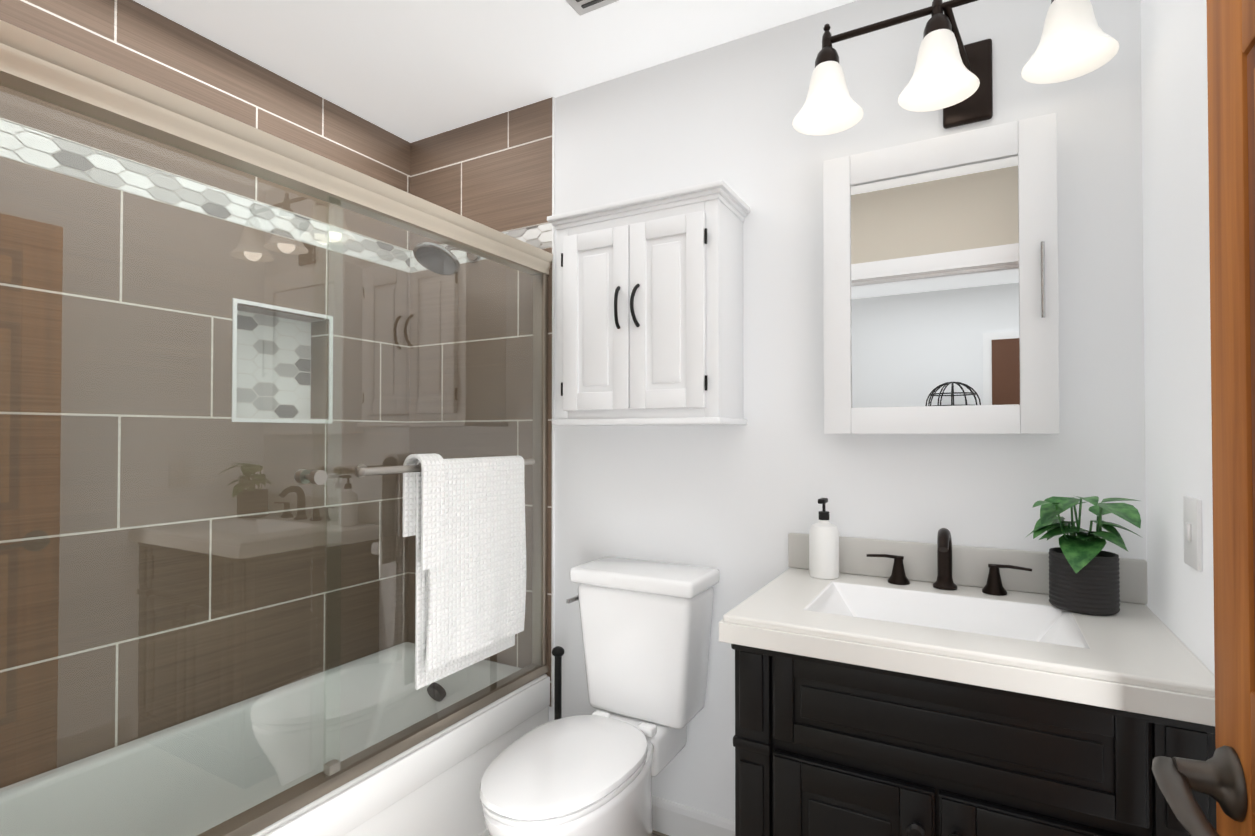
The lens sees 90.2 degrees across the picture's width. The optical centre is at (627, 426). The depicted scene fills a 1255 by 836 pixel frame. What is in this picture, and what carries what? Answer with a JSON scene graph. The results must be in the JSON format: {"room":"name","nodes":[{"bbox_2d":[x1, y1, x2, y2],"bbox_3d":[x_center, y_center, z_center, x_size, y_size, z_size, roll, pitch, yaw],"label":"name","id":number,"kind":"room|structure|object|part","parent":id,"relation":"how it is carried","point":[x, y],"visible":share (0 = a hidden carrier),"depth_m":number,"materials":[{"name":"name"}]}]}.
{"room":"bathroom","nodes":[
{"label":"bathroom","id":0,"kind":"room"},
{"bbox_2d":[133,0,855,142],"bbox_3d":[-0.463,-1.242,-0.055,3.670,0.100,4.400,0,-1,29],"label":"ceiling","id":1,"kind":"structure","parent":0,"point":[410,71],"depth_m":1.90,"materials":[{"name":"white paint"}]},
{"bbox_2d":[565,0,619,15],"bbox_3d":[-0.077,-1.163,1.562,0.300,0.016,0.300,0,-1,29],"label":"ceiling vent","id":2,"kind":"object","parent":1,"relation":"in","point":[581,7],"visible":1,"depth_m":1.72,"materials":[{"name":"white"}]},
{"bbox_2d":[653,830,668,835],"bbox_3d":[-0.463,1.298,-0.088,3.670,0.100,4.400,0,-1,29],"label":"floor","id":3,"kind":"structure","parent":0,"point":[655,833],"depth_m":1.95,"materials":[{"name":"brown wood"}]},
{"bbox_2d":[0,642,549,835],"bbox_3d":[-0.969,1.060,1.638,0.722,0.420,1.630,0,-1,29],"label":"bathtub","id":4,"kind":"object","parent":3,"relation":"on","point":[429,786],"visible":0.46,"depth_m":1.79,"materials":[{"name":"white ceramic"}]},
{"bbox_2d":[0,20,552,835],"bbox_3d":[-0.689,0.116,1.494,0.123,1.461,1.632,0,-1,29],"label":"shower door","id":5,"kind":"structure","parent":4,"relation":"on","point":[46,70],"depth_m":1.34,"materials":[{"name":"clear glass"}]},
{"bbox_2d":[403,453,525,689],"bbox_3d":[-0.450,0.386,1.813,0.076,0.623,0.437,0,-1,29],"label":"towel","id":6,"kind":"object","parent":5,"relation":"hanging from","point":[464,520],"visible":1,"depth_m":1.76,"materials":[{"name":"white fabric"}]},
{"bbox_3d":[-0.840,1.061,1.566,0.426,0.416,1.590,0,-1,29],"label":"trim","id":7,"kind":"part","parent":4,"relation":"part of","materials":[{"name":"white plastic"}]},
{"bbox_2d":[552,646,563,719],"bbox_3d":[-0.224,0.992,2.018,0.140,0.563,0.140,0,-1,29],"label":"plunger","id":8,"kind":"object","parent":3,"relation":"on","point":[557,652],"visible":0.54,"depth_m":2.01,"materials":[{"name":"black plastic"}]},
{"bbox_2d":[479,556,719,835],"bbox_3d":[-0.076,0.846,1.658,0.412,0.848,0.731,0,-1,29],"label":"toilet","id":9,"kind":"object","parent":3,"relation":"on","point":[646,628],"visible":1,"depth_m":1.73,"materials":[{"name":"white ceramic"}]},
{"bbox_2d":[719,528,1216,835],"bbox_3d":[0.672,0.754,1.344,0.800,1.023,0.560,0,-1,29],"label":"bathroom vanity","id":10,"kind":"object","parent":3,"relation":"on","point":[943,686],"visible":0.94,"depth_m":1.17,"materials":[{"name":"black wood"}]},
{"bbox_2d":[809,498,838,578],"bbox_3d":[0.522,0.294,1.661,0.076,0.207,0.076,0,-1,29],"label":"soap dispenser","id":11,"kind":"object","parent":10,"relation":"on","point":[823,547],"visible":1,"depth_m":1.63,"materials":[{"name":"white plastic"}]},
{"bbox_2d":[866,528,1032,595],"bbox_3d":[0.762,0.320,1.507,0.362,0.150,0.127,0,-1,29],"label":"faucet","id":12,"kind":"object","parent":10,"relation":"on","point":[945,565],"depth_m":1.54,"materials":[{"name":"black metal"}]},
{"bbox_2d":[1026,496,1140,615],"bbox_3d":[0.976,0.269,1.341,0.210,0.247,0.197,0,-1,29],"label":"plant","id":13,"kind":"object","parent":10,"relation":"on","point":[1084,573],"visible":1,"depth_m":1.31,"materials":[{"name":"green plant"}]},
{"bbox_3d":[0.986,0.333,1.354,0.125,0.121,0.125,0,-1,29],"label":"pot","id":14,"kind":"part","parent":13,"relation":"part of","materials":[{"name":"black"}]},
{"bbox_2d":[549,0,1146,820],"bbox_3d":[0.139,0.055,2.045,2.650,2.440,0.120,0,-1,29],"label":"wall","id":15,"kind":"structure","parent":0,"point":[735,506],"depth_m":1.78,"materials":[{"name":"white paint"}]},
{"bbox_2d":[408,97,554,706],"bbox_3d":[-0.571,-0.091,2.371,0.718,2.140,0.009,0,-1,29],"label":"wall tile","id":16,"kind":"structure","parent":15,"relation":"attached to","point":[497,172],"depth_m":2.34,"materials":[{"name":"brown tile"}]},
{"bbox_2d":[413,242,479,275],"bbox_3d":[-0.645,-0.621,2.260,0.166,0.147,0.268,0,-1,29],"label":"shower head","id":17,"kind":"object","parent":16,"relation":"attached to","point":[438,255],"depth_m":2.20},
{"bbox_2d":[408,223,551,271],"bbox_3d":[-0.571,-0.673,2.363,0.688,0.085,0.021,0,-1,29],"label":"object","id":18,"kind":"structure","parent":16,"relation":"attached to","point":[536,233],"depth_m":2.25,"materials":[{"name":"white tile"}]},
{"bbox_2d":[547,180,750,425],"bbox_3d":[0.051,-0.327,1.876,0.574,0.645,0.264,0,-1,29],"label":"upper cabinet","id":19,"kind":"object","parent":15,"relation":"attached to","point":[649,310],"visible":1,"depth_m":1.77,"materials":[{"name":"white wood"}]},
{"bbox_2d":[652,795,734,835],"bbox_3d":[0.106,1.224,1.971,0.841,0.100,0.014,0,-1,29],"label":"baseboard","id":20,"kind":"structure","parent":15,"relation":"attached to","point":[670,818],"depth_m":1.91,"materials":[{"name":"white wood"}]},
{"bbox_2d":[823,113,1059,433],"bbox_3d":[0.760,-0.342,1.560,0.512,0.722,0.123,0,-1,29],"label":"medicine cabinet","id":21,"kind":"object","parent":15,"relation":"attached to","point":[940,258],"visible":1,"depth_m":1.51,"materials":[{"name":"white wood"}]},
{"bbox_2d":[792,0,1118,134],"bbox_3d":[0.750,-0.900,1.512,0.684,0.277,0.231,0,-1,29],"label":"sconce","id":22,"kind":"object","parent":15,"relation":"attached to","point":[952,77],"visible":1,"depth_m":1.51,"materials":[{"name":"white glass"}]},
{"bbox_3d":[0.764,-0.900,1.536,0.572,0.277,0.175,0,-1,29],"label":"vanity light frame","id":23,"kind":"part","parent":22,"relation":"part of","materials":[{"name":"black metal"}]},
{"bbox_2d":[1140,0,1214,674],"bbox_3d":[0.839,0.038,0.707,0.120,2.440,1.770,0,-1,29],"label":"wall","id":24,"kind":"structure","parent":0,"point":[1177,330],"depth_m":1.17,"materials":[{"name":"white paint"}]},
{"bbox_2d":[1183,496,1201,570],"bbox_3d":[0.974,0.183,1.082,0.012,0.120,0.080,0,-1,29],"label":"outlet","id":25,"kind":"object","parent":24,"relation":"attached to","point":[1192,512],"visible":1,"depth_m":1.07,"materials":[{"name":"white plastic"}]},
{"bbox_3d":[-0.282,0.032,0.251,3.670,2.440,0.120,0,-1,29],"label":"wall","id":26,"kind":"structure","parent":0,"visible":0},
{"bbox_2d":[1152,0,1254,835],"bbox_3d":[0.478,0.239,0.389,0.114,2.006,0.837,0,-1,29],"label":"door","id":27,"kind":"structure","parent":26,"relation":"in","point":[1224,776],"depth_m":0.68,"materials":[{"name":"brown wood"}]},
{"bbox_3d":[-1.374,0.052,1.810,0.120,2.440,1.770,0,-1,29],"label":"wall","id":28,"kind":"structure","parent":0,"visible":0},
{"bbox_2d":[0,0,410,787],"bbox_3d":[-1.330,-0.097,1.856,0.102,2.140,1.650,0,-1,29],"label":"wall tile","id":29,"kind":"structure","parent":28,"relation":"attached to","point":[142,42],"depth_m":1.80,"materials":[{"name":"brown tile"}]},
{"bbox_2d":[0,120,407,423],"bbox_3d":[-1.277,-0.369,1.826,0.024,0.707,1.640,0,-1,29],"label":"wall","id":30,"kind":"structure","parent":29,"relation":"attached to","point":[136,166],"depth_m":2.07,"materials":[{"name":"white"}]}
]}

